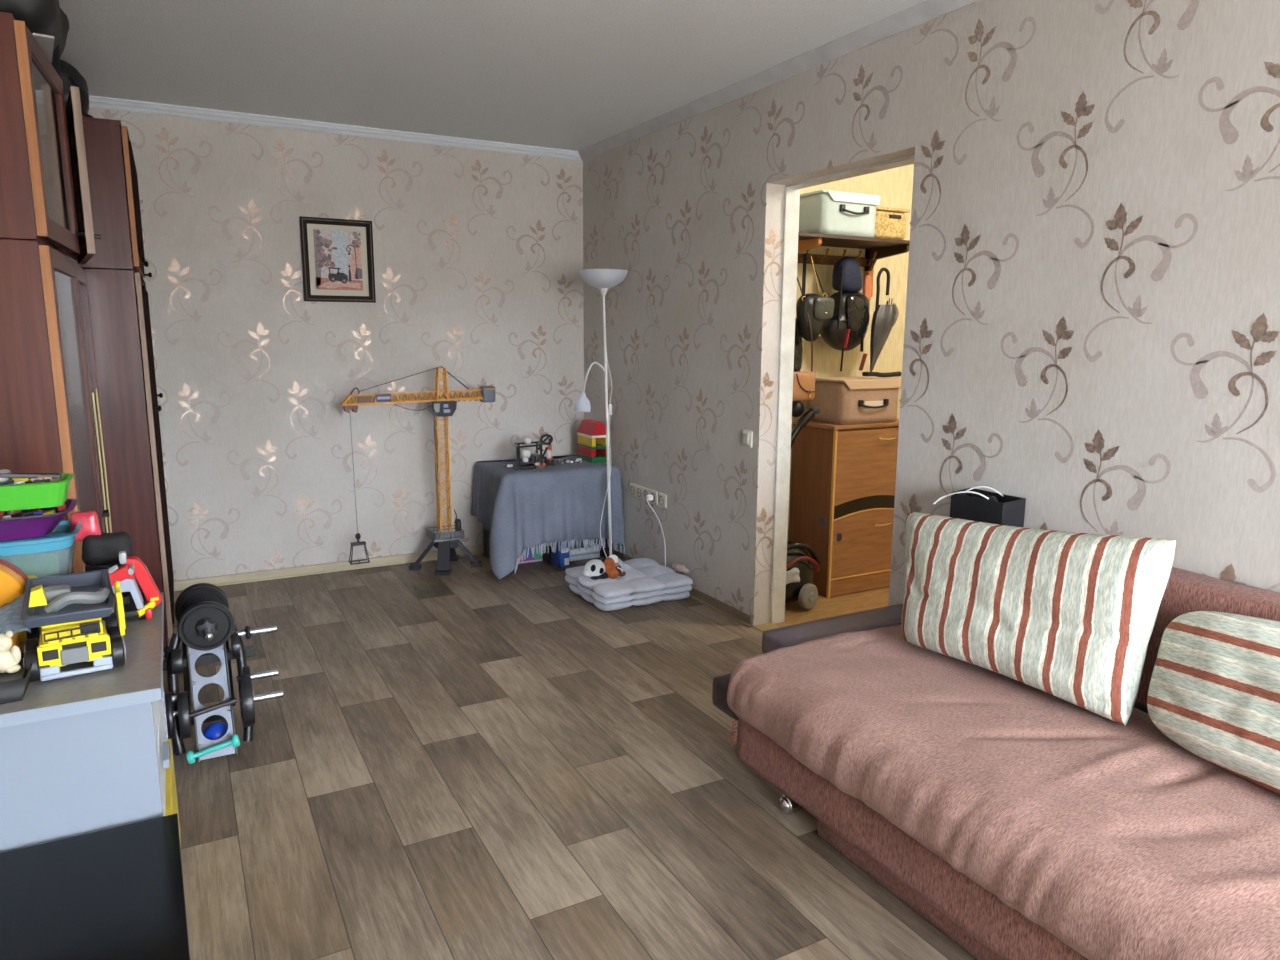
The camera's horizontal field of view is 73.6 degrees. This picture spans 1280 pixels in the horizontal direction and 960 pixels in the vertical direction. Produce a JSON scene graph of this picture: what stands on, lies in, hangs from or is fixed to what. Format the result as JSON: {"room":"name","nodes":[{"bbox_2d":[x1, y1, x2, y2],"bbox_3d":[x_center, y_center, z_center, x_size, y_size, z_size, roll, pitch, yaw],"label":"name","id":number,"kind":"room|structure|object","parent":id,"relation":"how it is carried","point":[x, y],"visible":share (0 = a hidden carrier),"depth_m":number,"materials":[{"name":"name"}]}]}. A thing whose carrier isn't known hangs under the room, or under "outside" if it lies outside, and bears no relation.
{"room":"living room","nodes":[
{"label":"living room","id":0,"kind":"room"},
{"bbox_2d":[88,107,583,580],"bbox_3d":[-1.675,-0.719,4.964,3.245,2.500,0.151,-5,11,-28],"label":"wall","id":1,"kind":"structure","parent":0,"point":[478,254],"depth_m":4.87,"materials":[{"name":"paper"}]},
{"bbox_2d":[89,95,581,160],"bbox_3d":[-1.689,-1.907,4.633,3.050,0.046,0.045,-5,11,-28],"label":"trim","id":2,"kind":"structure","parent":1,"relation":"attached to","point":[101,102],"depth_m":4.61,"materials":[{"name":"white plastic"}]},
{"bbox_2d":[299,216,375,302],"bbox_3d":[-1.681,-1.222,4.769,0.382,0.450,0.028,-5,11,-28],"label":"framed picture","id":3,"kind":"object","parent":1,"relation":"attached to","point":[338,254],"visible":1,"depth_m":4.77,"materials":[{"name":"black painted wood"},{"name":"paper print"},{"name":"glass"}]},
{"bbox_2d":[313,229,362,290],"bbox_3d":[-1.681,-1.224,4.768,0.250,0.322,0.003,-5,11,-28],"label":"print","id":4,"kind":"object","parent":3,"relation":"attached to","point":[337,253],"depth_m":4.77},
{"bbox_2d":[174,543,550,590],"bbox_3d":[-1.710,0.504,5.063,3.050,0.055,0.020,-5,11,-28],"label":"baseboard","id":5,"kind":"structure","parent":1,"relation":"attached to","point":[179,585],"depth_m":4.95,"materials":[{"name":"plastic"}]},
{"bbox_2d":[59,0,925,150],"bbox_3d":[0.856,-1.546,2.152,5.430,0.120,7.180,-5,11,-28],"label":"ceiling","id":6,"kind":"structure","parent":0,"point":[574,75],"depth_m":3.46,"materials":[{"name":"paint"}]},
{"bbox_2d":[163,546,976,959],"bbox_3d":[-0.075,1.055,2.104,3.090,0.001,6.890,-5,11,-28],"label":"floor","id":7,"kind":"structure","parent":0,"point":[469,763],"depth_m":2.61,"materials":[{"name":"laminate"}]},
{"bbox_2d":[0,12,111,572],"bbox_3d":[-2.036,-0.204,2.858,0.498,2.200,1.214,-5,11,-28],"label":"cabinet","id":8,"kind":"object","parent":7,"relation":"on","point":[50,419],"visible":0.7,"depth_m":2.37,"materials":[{"name":"red wood"}]},
{"bbox_2d":[0,0,68,74],"bbox_3d":[-1.929,-1.407,2.533,0.373,0.285,0.612,-5,11,-28],"label":"duffel bag","id":9,"kind":"object","parent":8,"relation":"on","point":[45,17],"visible":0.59,"depth_m":2.42,"materials":[{"name":"black fabric"}]},
{"bbox_2d":[33,33,53,62],"bbox_3d":[-1.762,-1.273,2.524,0.050,0.006,0.280,-7,12,-35],"label":"paper sheet","id":10,"kind":"object","parent":8,"relation":"on","point":[46,42],"visible":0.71,"depth_m":2.47,"materials":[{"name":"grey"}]},
{"bbox_2d":[0,592,180,852],"bbox_3d":[-1.355,0.725,1.860,0.610,0.720,0.690,-5,11,-28],"label":"storage cabinet","id":11,"kind":"object","parent":7,"relation":"on","point":[86,753],"visible":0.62,"depth_m":1.62,"materials":[{"name":"white laminate"}]},
{"bbox_2d":[0,559,28,636],"bbox_3d":[-1.387,0.267,1.776,0.209,0.210,0.077,-5,11,-28],"label":"drum","id":12,"kind":"object","parent":11,"relation":"on","point":[12,585],"visible":0.29,"depth_m":1.78,"materials":[{"name":"orange plastic"}]},
{"bbox_2d":[10,634,19,648],"bbox_3d":[-1.325,0.348,1.714,0.133,0.074,0.054,-5,11,-28],"label":"block","id":13,"kind":"object","parent":11,"relation":"on","point":[15,642],"visible":0.23,"depth_m":1.73,"materials":[{"name":"orange"}]},
{"bbox_2d":[0,594,30,634],"bbox_3d":[-1.304,0.284,1.718,0.136,0.080,0.072,-5,11,-28],"label":"packet","id":14,"kind":"object","parent":13,"relation":"on","point":[10,619],"visible":0.71,"depth_m":1.73,"materials":[{"name":"grey plastic"}]},
{"bbox_2d":[0,652,32,704],"bbox_3d":[-1.227,0.381,1.608,0.143,0.046,0.165,-5,11,-28],"label":"box","id":15,"kind":"object","parent":11,"relation":"on","point":[13,686],"visible":0.62,"depth_m":1.57,"materials":[{"name":"black plastic"}]},
{"bbox_2d":[0,630,20,672],"bbox_3d":[-1.205,0.326,1.617,0.057,0.081,0.042,-5,11,-28],"label":"figurine","id":16,"kind":"object","parent":15,"relation":"on","point":[9,658],"visible":1,"depth_m":1.61,"materials":[{"name":"beige paint"}]},
{"bbox_2d":[18,575,41,642],"bbox_3d":[-1.347,0.278,1.895,0.067,0.148,0.060,-5,11,-28],"label":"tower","id":17,"kind":"object","parent":11,"relation":"on","point":[21,638],"visible":0.04,"depth_m":1.87,"materials":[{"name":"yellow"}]},
{"bbox_2d":[0,520,82,577],"bbox_3d":[-1.513,0.233,1.946,0.426,0.216,0.221,-5,11,-28],"label":"tub","id":18,"kind":"object","parent":11,"relation":"on","point":[52,554],"visible":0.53,"depth_m":1.93,"materials":[{"name":"teal plastic"}]},
{"bbox_2d":[0,499,77,540],"bbox_3d":[-1.498,0.094,1.917,0.396,0.066,0.236,-5,11,-28],"label":"basin","id":19,"kind":"object","parent":18,"relation":"on","point":[27,523],"visible":0.77,"depth_m":1.91,"materials":[{"name":"purple plastic"}]},
{"bbox_2d":[0,469,73,510],"bbox_3d":[-1.421,0.018,1.941,0.229,0.084,0.153,-5,11,-28],"label":"basket","id":20,"kind":"object","parent":19,"relation":"on","point":[18,491],"visible":1,"depth_m":1.92,"materials":[{"name":"green plastic"}]},
{"bbox_2d":[20,569,125,681],"bbox_3d":[-1.182,0.281,1.781,0.175,0.183,0.274,-6,12,-34],"label":"dump truck","id":21,"kind":"object","parent":11,"relation":"on","point":[70,609],"visible":0.98,"depth_m":1.70,"materials":[{"name":"yellow plastic"},{"name":"dark gray plastic"},{"name":"black rubber"}]},
{"bbox_2d":[60,645,88,664],"bbox_3d":[-1.113,0.345,1.685,0.046,0.030,0.011,-6,12,-34],"label":"grille","id":22,"kind":"object","parent":21,"relation":"attached to","point":[69,654],"depth_m":1.68,"materials":[{"name":"grey plastic"}]},
{"bbox_2d":[0,593,161,714],"bbox_3d":[-1.354,0.382,1.801,0.609,0.025,0.688,-5,11,-28],"label":"countertop","id":23,"kind":"structure","parent":11,"relation":"on","point":[141,671],"depth_m":1.69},
{"bbox_2d":[85,563,125,571],"bbox_3d":[-1.322,0.256,2.139,0.097,0.108,0.065,-5,11,-28],"label":"carton","id":24,"kind":"object","parent":11,"relation":"on","point":[88,567],"visible":0.13,"depth_m":2.09,"materials":[{"name":"cardboard"}]},
{"bbox_2d":[82,532,132,565],"bbox_3d":[-1.320,0.168,2.118,0.108,0.079,0.074,-5,11,-28],"label":"case","id":25,"kind":"object","parent":24,"relation":"on","point":[103,549],"visible":0.94,"depth_m":2.09,"materials":[{"name":"black plastic"}]},
{"bbox_2d":[70,510,100,541],"bbox_3d":[-1.360,0.112,2.099,0.063,0.072,0.046,-5,11,-28],"label":"packet","id":26,"kind":"object","parent":25,"relation":"on","point":[90,526],"visible":0.77,"depth_m":2.08,"materials":[{"name":"red plastic"}]},
{"bbox_2d":[102,551,161,623],"bbox_3d":[-1.230,0.237,2.051,0.140,0.176,0.233,-5,11,-28],"label":"truck","id":27,"kind":"object","parent":11,"relation":"on","point":[135,599],"visible":0.59,"depth_m":2.00,"materials":[{"name":"red plastic"}]},
{"bbox_2d":[145,608,151,618],"bbox_3d":[-1.161,0.314,2.021,0.014,0.026,0.025,-5,11,-28],"label":"light","id":28,"kind":"object","parent":27,"relation":"attached to","point":[148,611],"depth_m":2.01,"materials":[{"name":"red plastic"}]},
{"bbox_2d":[0,813,189,959],"bbox_3d":[-0.975,0.967,1.238,0.626,0.460,0.817,-5,11,-28],"label":"table","id":29,"kind":"object","parent":7,"relation":"on","point":[117,893],"visible":1,"depth_m":1.43,"materials":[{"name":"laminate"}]},
{"bbox_2d":[79,117,174,649],"bbox_3d":[-2.483,-0.371,3.798,0.629,2.203,0.884,-5,11,-28],"label":"wardrobe","id":30,"kind":"object","parent":7,"relation":"on","point":[118,299],"visible":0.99,"depth_m":3.49,"materials":[{"name":"brown wood"}]},
{"bbox_2d":[59,59,92,117],"bbox_3d":[-2.356,-1.546,3.424,0.288,0.238,0.362,-5,11,-28],"label":"backpack","id":31,"kind":"object","parent":30,"relation":"on","point":[70,76],"visible":0.3,"depth_m":3.34,"materials":[{"name":"black fabric"}]},
{"bbox_2d":[163,624,282,761],"bbox_3d":[-1.467,0.696,2.947,0.413,0.409,0.487,-5,11,-28],"label":"rack","id":32,"kind":"object","parent":7,"relation":"on","point":[177,704],"visible":0.94,"depth_m":2.83,"materials":[{"name":"black metal"}]},
{"bbox_2d":[175,583,233,650],"bbox_3d":[-1.472,0.472,2.892,0.174,0.178,0.319,-5,11,-28],"label":"dumbbell","id":33,"kind":"object","parent":32,"relation":"on","point":[205,620],"visible":1,"depth_m":2.85,"materials":[{"name":"black metal"}]},
{"bbox_2d":[186,734,239,763],"bbox_3d":[-1.377,0.869,2.763,0.157,0.067,0.041,-5,11,-28],"label":"dumbbell","id":34,"kind":"object","parent":32,"relation":"on","point":[190,755],"visible":1,"depth_m":2.76,"materials":[{"name":"teal plastic"}]},
{"bbox_2d":[203,721,227,739],"bbox_3d":[-1.434,0.864,2.898,0.088,0.088,0.088,-5,11,-28],"label":"ball","id":35,"kind":"object","parent":32,"relation":"in","point":[215,730],"visible":0.48,"depth_m":2.87,"materials":[{"name":"blue plastic"}]},
{"bbox_2d":[341,366,495,575],"bbox_3d":[-1.242,-0.053,4.944,0.857,1.197,0.337,-9,14,-43],"label":"tower crane","id":36,"kind":"object","parent":7,"relation":"on","point":[446,543],"visible":1,"depth_m":4.98,"materials":[{"name":"yellow"}]},
{"bbox_2d":[518,545,541,563],"bbox_3d":[-0.711,0.449,5.286,0.185,0.100,0.111,-5,11,-28],"label":"carton","id":37,"kind":"object","parent":7,"relation":"on","point":[537,557],"visible":0.3,"depth_m":5.25,"materials":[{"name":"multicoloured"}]},
{"bbox_2d":[483,526,612,573],"bbox_3d":[-0.573,0.201,5.302,0.700,0.585,0.520,-5,11,-28],"label":"side table","id":38,"kind":"object","parent":7,"relation":"on","point":[486,533],"visible":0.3,"depth_m":5.34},
{"bbox_2d":[471,455,624,579],"bbox_3d":[-0.587,0.198,5.227,0.856,0.589,0.647,-5,11,-28],"label":"tablecloth","id":39,"kind":"object","parent":38,"relation":"on","point":[521,510],"visible":0.84,"depth_m":5.02,"materials":[{"name":"grey fabric"}]},
{"bbox_2d":[503,464,512,467],"bbox_3d":[-0.779,-0.085,5.053,0.058,0.021,0.047,-1,10,-5],"label":"bricks","id":40,"kind":"object","parent":39,"relation":"on","point":[504,465],"visible":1,"depth_m":5.04,"materials":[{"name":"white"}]},
{"bbox_2d":[514,434,558,469],"bbox_3d":[-0.611,-0.172,5.079,0.308,0.199,0.145,-5,11,-28],"label":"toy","id":41,"kind":"object","parent":39,"relation":"on","point":[538,459],"visible":1,"depth_m":5.05,"materials":[{"name":"black plastic"}]},
{"bbox_2d":[557,459,573,463],"bbox_3d":[-0.463,-0.115,5.221,0.116,0.026,0.067,-5,11,-28],"label":"toy vehicle","id":42,"kind":"object","parent":39,"relation":"on","point":[561,461],"visible":1,"depth_m":5.21,"materials":[{"name":"white plastic"}]},
{"bbox_2d":[577,419,609,462],"bbox_3d":[-0.294,-0.247,5.362,0.119,0.250,0.232,-5,11,-28],"label":"brick house","id":43,"kind":"object","parent":39,"relation":"on","point":[591,433],"visible":0.99,"depth_m":5.30,"materials":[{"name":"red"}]},
{"bbox_2d":[551,541,569,567],"bbox_3d":[-0.482,0.432,5.170,0.076,0.175,0.106,-5,11,-28],"label":"carton","id":44,"kind":"object","parent":7,"relation":"on","point":[559,559],"visible":0.68,"depth_m":5.13,"materials":[{"name":"blue cardboard"}]},
{"bbox_2d":[569,540,599,560],"bbox_3d":[-0.409,0.436,5.444,0.205,0.075,0.281,-5,11,-28],"label":"carton","id":45,"kind":"object","parent":7,"relation":"on","point":[575,554],"visible":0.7,"depth_m":5.33,"materials":[{"name":"white cardboard"}]},
{"bbox_2d":[574,269,627,561],"bbox_3d":[-0.216,-0.326,4.979,0.328,1.738,0.276,0,10,-3],"label":"floor lamp","id":46,"kind":"object","parent":7,"relation":"on","point":[602,279],"visible":0.86,"depth_m":4.86,"materials":[{"name":"white metal"}]},
{"bbox_2d":[608,404,611,414],"bbox_3d":[-0.174,-0.410,4.986,0.022,0.062,0.018,-5,11,-28],"label":"switch","id":47,"kind":"object","parent":46,"relation":"attached to","point":[609,406],"depth_m":4.98,"materials":[{"name":"white plastic"}]},
{"bbox_2d":[565,558,692,610],"bbox_3d":[-0.066,0.556,4.616,0.550,0.135,0.540,-5,11,-28],"label":"quilt","id":48,"kind":"object","parent":7,"relation":"on","point":[646,581],"visible":0.91,"depth_m":4.46,"materials":[{"name":"fabric"}]},
{"bbox_2d":[583,558,608,579],"bbox_3d":[-0.228,0.467,4.495,0.156,0.112,0.111,-5,11,-28],"label":"plush panda","id":49,"kind":"object","parent":48,"relation":"on","point":[594,569],"visible":0.99,"depth_m":4.46,"materials":[{"name":"white"}]},
{"bbox_2d":[604,555,625,578],"bbox_3d":[-0.140,0.458,4.513,0.090,0.118,0.115,10,14,43],"label":"plush dog","id":50,"kind":"object","parent":48,"relation":"on","point":[613,569],"visible":1,"depth_m":4.48},
{"bbox_2d":[672,564,688,573],"bbox_3d":[0.218,0.474,4.597,0.052,0.044,0.128,-5,11,-28],"label":"plush bunny","id":51,"kind":"object","parent":48,"relation":"on","point":[681,568],"visible":1,"depth_m":4.57},
{"bbox_2d":[712,567,1279,959],"bbox_3d":[1.099,0.676,2.042,0.979,0.782,2.238,-5,11,-28],"label":"sofa","id":52,"kind":"object","parent":7,"relation":"on","point":[1019,820],"visible":0.84,"depth_m":1.94,"materials":[{"name":"fabric"}]},
{"bbox_2d":[933,486,1025,526],"bbox_3d":[1.106,0.087,2.779,0.154,0.127,0.257,-5,11,-28],"label":"storage box","id":53,"kind":"object","parent":52,"relation":"on","point":[972,504],"visible":0.94,"depth_m":2.73,"materials":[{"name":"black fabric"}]},
{"bbox_2d":[902,512,1175,725],"bbox_3d":[1.038,0.320,2.412,0.221,0.466,0.806,-6,12,-32],"label":"pillow","id":54,"kind":"object","parent":52,"relation":"on","point":[1071,617],"visible":1,"depth_m":2.25,"materials":[{"name":"fabric"}]},
{"bbox_2d":[1147,611,1279,794],"bbox_3d":[1.427,0.493,1.832,0.268,0.371,0.648,-4,11,-25],"label":"pillow","id":55,"kind":"object","parent":52,"relation":"on","point":[1214,690],"visible":1,"depth_m":1.90,"materials":[{"name":"fabric"}]},
{"bbox_2d":[774,586,889,626],"bbox_3d":[1.883,0.759,4.028,2.210,0.050,2.540,-5,11,-28],"label":"floor","id":56,"kind":"structure","parent":0,"point":[824,607],"depth_m":4.44,"materials":[{"name":"brown wood"}]},
{"bbox_2d":[785,406,820,609],"bbox_3d":[0.785,0.138,4.408,0.432,1.011,0.357,-5,11,-28],"label":"vacuum cleaner","id":57,"kind":"object","parent":56,"relation":"on","point":[800,587],"visible":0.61,"depth_m":4.33,"materials":[{"name":"grey plastic"}]},
{"bbox_2d":[785,541,813,602],"bbox_3d":[0.737,0.477,4.443,0.329,0.320,0.287,-5,11,-28],"label":"canister","id":58,"kind":"object","parent":57,"relation":"on","point":[798,558],"depth_m":4.33,"materials":[{"name":"black plastic"}]},
{"bbox_2d":[790,419,898,598],"bbox_3d":[1.184,0.132,4.763,0.594,0.925,0.369,-5,11,-28],"label":"cabinet","id":59,"kind":"object","parent":56,"relation":"on","point":[844,475],"visible":0.85,"depth_m":4.60,"materials":[{"name":"brown wood"}]},
{"bbox_2d":[810,376,901,423],"bbox_3d":[1.171,-0.433,4.631,0.416,0.234,0.292,-5,11,-28],"label":"storage box","id":60,"kind":"object","parent":59,"relation":"on","point":[859,399],"visible":0.97,"depth_m":4.53,"materials":[{"name":"beige cardboard"}]},
{"bbox_2d":[862,371,901,376],"bbox_3d":[1.306,-0.565,4.583,0.254,0.031,0.049,-4,11,-24],"label":"brush","id":61,"kind":"object","parent":60,"relation":"on","point":[877,374],"visible":1,"depth_m":4.57,"materials":[{"name":"black plastic"}]},
{"bbox_2d":[787,164,913,540],"bbox_3d":[1.324,-0.707,4.997,2.055,2.500,0.120,-5,11,-28],"label":"wall","id":62,"kind":"structure","parent":0,"point":[894,186],"depth_m":4.83,"materials":[{"name":"paper"}]},
{"bbox_2d":[792,401,803,416],"bbox_3d":[0.812,-0.425,4.581,0.089,0.170,0.161,-5,11,-28],"label":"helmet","id":63,"kind":"object","parent":62,"relation":"hanging from","point":[797,406],"visible":0.67,"depth_m":4.52,"materials":[{"name":"plastic"}]},
{"bbox_2d":[797,232,909,296],"bbox_3d":[1.031,-1.119,4.495,0.780,0.280,0.337,-5,11,-28],"label":"shelf","id":64,"kind":"object","parent":62,"relation":"attached to","point":[875,248],"visible":0.66,"depth_m":4.55,"materials":[{"name":"brown wood"}]},
{"bbox_2d":[793,317,802,371],"bbox_3d":[0.757,-0.836,4.480,0.245,0.626,0.111,-5,11,-28],"label":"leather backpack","id":65,"kind":"object","parent":64,"relation":"hanging from","point":[798,350],"visible":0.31,"depth_m":4.50,"materials":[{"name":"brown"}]},
{"bbox_2d":[792,276,814,400],"bbox_3d":[0.801,-0.776,4.396,0.165,0.729,0.188,-5,11,-28],"label":"crossbody bag","id":66,"kind":"object","parent":64,"relation":"hanging from","point":[804,381],"visible":0.77,"depth_m":4.38,"materials":[{"name":"beige leather"}]},
{"bbox_2d":[796,253,834,341],"bbox_3d":[0.903,-0.943,4.429,0.191,0.452,0.127,-5,11,-28],"label":"handbag","id":67,"kind":"object","parent":64,"relation":"hanging from","point":[819,308],"visible":0.99,"depth_m":4.40,"materials":[{"name":"black leather"}]},
{"bbox_2d":[799,190,879,237],"bbox_3d":[0.992,-1.351,4.399,0.373,0.208,0.322,-5,11,-28],"label":"storage box","id":68,"kind":"object","parent":64,"relation":"on","point":[821,211],"visible":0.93,"depth_m":4.28,"materials":[{"name":"white"}]},
{"bbox_2d":[820,257,869,370],"bbox_3d":[1.117,-0.895,4.625,0.294,0.605,0.163,-5,11,-28],"label":"backpack","id":69,"kind":"object","parent":64,"relation":"hanging from","point":[847,328],"visible":0.95,"depth_m":4.56,"materials":[{"name":"black leather"}]},
{"bbox_2d":[859,354,867,370],"bbox_3d":[1.205,-0.637,4.620,0.036,0.091,0.028,-5,11,-28],"label":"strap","id":70,"kind":"object","parent":69,"relation":"hanging from","point":[864,357],"visible":1,"depth_m":4.62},
{"bbox_2d":[863,275,871,301],"bbox_3d":[1.260,-1.058,4.739,0.053,0.149,0.025,-5,11,-28],"label":"cloth","id":71,"kind":"object","parent":64,"relation":"hanging from","point":[867,281],"visible":0.81,"depth_m":4.72,"materials":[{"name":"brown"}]},
{"bbox_2d":[873,206,909,239],"bbox_3d":[1.256,-1.356,4.567,0.250,0.163,0.251,-5,11,-28],"label":"lidded basket","id":72,"kind":"object","parent":64,"relation":"on","point":[890,223],"visible":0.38,"depth_m":4.46,"materials":[{"name":"wicker"}]},
{"bbox_2d":[870,268,898,371],"bbox_3d":[1.319,-0.857,4.612,0.195,0.560,0.094,-5,11,-28],"label":"umbrella","id":73,"kind":"object","parent":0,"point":[885,317],"visible":0.98,"depth_m":4.58,"materials":[{"name":"fabric"}]},
{"bbox_2d":[583,0,1279,625],"bbox_3d":[1.383,-0.287,2.580,0.185,2.500,7.032,-5,11,-28],"label":"wall","id":74,"kind":"structure","parent":0,"point":[1092,329],"depth_m":2.72,"materials":[{"name":"paper"}]},
{"bbox_2d":[630,483,636,497],"bbox_3d":[-0.040,0.061,5.097,0.016,0.080,0.080,-5,11,-28],"label":"wall socket","id":75,"kind":"object","parent":74,"relation":"attached to","point":[632,485],"visible":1,"depth_m":5.09,"materials":[{"name":"beige plastic"}]},
{"bbox_2d":[636,485,642,499],"bbox_3d":[-0.001,0.074,5.026,0.016,0.080,0.080,-5,11,-28],"label":"wall socket","id":76,"kind":"object","parent":74,"relation":"attached to","point":[639,489],"visible":1,"depth_m":5.02,"materials":[{"name":"beige plastic"}]},
{"bbox_2d":[643,487,650,502],"bbox_3d":[0.038,0.086,4.955,0.016,0.080,0.080,-5,11,-28],"label":"wall socket","id":77,"kind":"object","parent":74,"relation":"attached to","point":[646,491],"visible":0.78,"depth_m":4.96,"materials":[{"name":"beige plastic"}]},
{"bbox_2d":[650,490,657,504],"bbox_3d":[0.078,0.099,4.884,0.016,0.080,0.080,-5,11,-28],"label":"wall socket","id":78,"kind":"object","parent":74,"relation":"attached to","point":[654,493],"visible":0.93,"depth_m":4.86,"materials":[{"name":"beige plastic"}]},
{"bbox_2d":[646,495,665,565],"bbox_3d":[0.085,0.285,4.838,0.050,0.385,0.173,-5,11,-28],"label":"extension cord","id":79,"kind":"object","parent":74,"relation":"attached to","point":[648,497],"visible":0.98,"depth_m":4.81,"materials":[{"name":"white plastic"}]},
{"bbox_2d":[659,492,666,507],"bbox_3d":[0.126,0.114,4.796,0.016,0.080,0.080,-5,11,-28],"label":"wall socket","id":80,"kind":"object","parent":74,"relation":"attached to","point":[662,497],"visible":1,"depth_m":4.78,"materials":[{"name":"beige plastic"}]},
{"bbox_2d":[613,548,752,627],"bbox_3d":[0.076,0.538,4.943,0.030,0.050,1.916,-5,11,-28],"label":"baseboard","id":81,"kind":"structure","parent":74,"relation":"attached to","point":[707,600],"depth_m":4.37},
{"bbox_2d":[741,430,752,447],"bbox_3d":[0.504,-0.196,4.040,0.017,0.080,0.080,-5,11,-28],"label":"light switch","id":82,"kind":"object","parent":74,"relation":"attached to","point":[747,435],"visible":1,"depth_m":4.02,"materials":[{"name":"beige plastic"}]},
{"bbox_2d":[753,623,778,631],"bbox_3d":[0.795,0.768,3.772,0.105,0.006,0.867,-5,11,-28],"label":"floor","id":83,"kind":"structure","parent":74,"relation":"attached to","point":[762,627],"depth_m":4.11,"materials":[{"name":"brown wood"}]},
{"bbox_2d":[578,0,978,160],"bbox_3d":[1.259,-1.499,2.383,0.052,0.046,6.880,-5,11,-28],"label":"trim","id":84,"kind":"structure","parent":74,"relation":"attached to","point":[925,11],"depth_m":3.50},
{"bbox_2d":[770,155,914,623],"bbox_3d":[0.882,-0.246,3.640,0.079,2.050,0.869,-5,11,-28],"label":"trim","id":85,"kind":"structure","parent":74,"relation":"attached to","point":[792,191],"depth_m":3.97,"materials":[{"name":"paint"}]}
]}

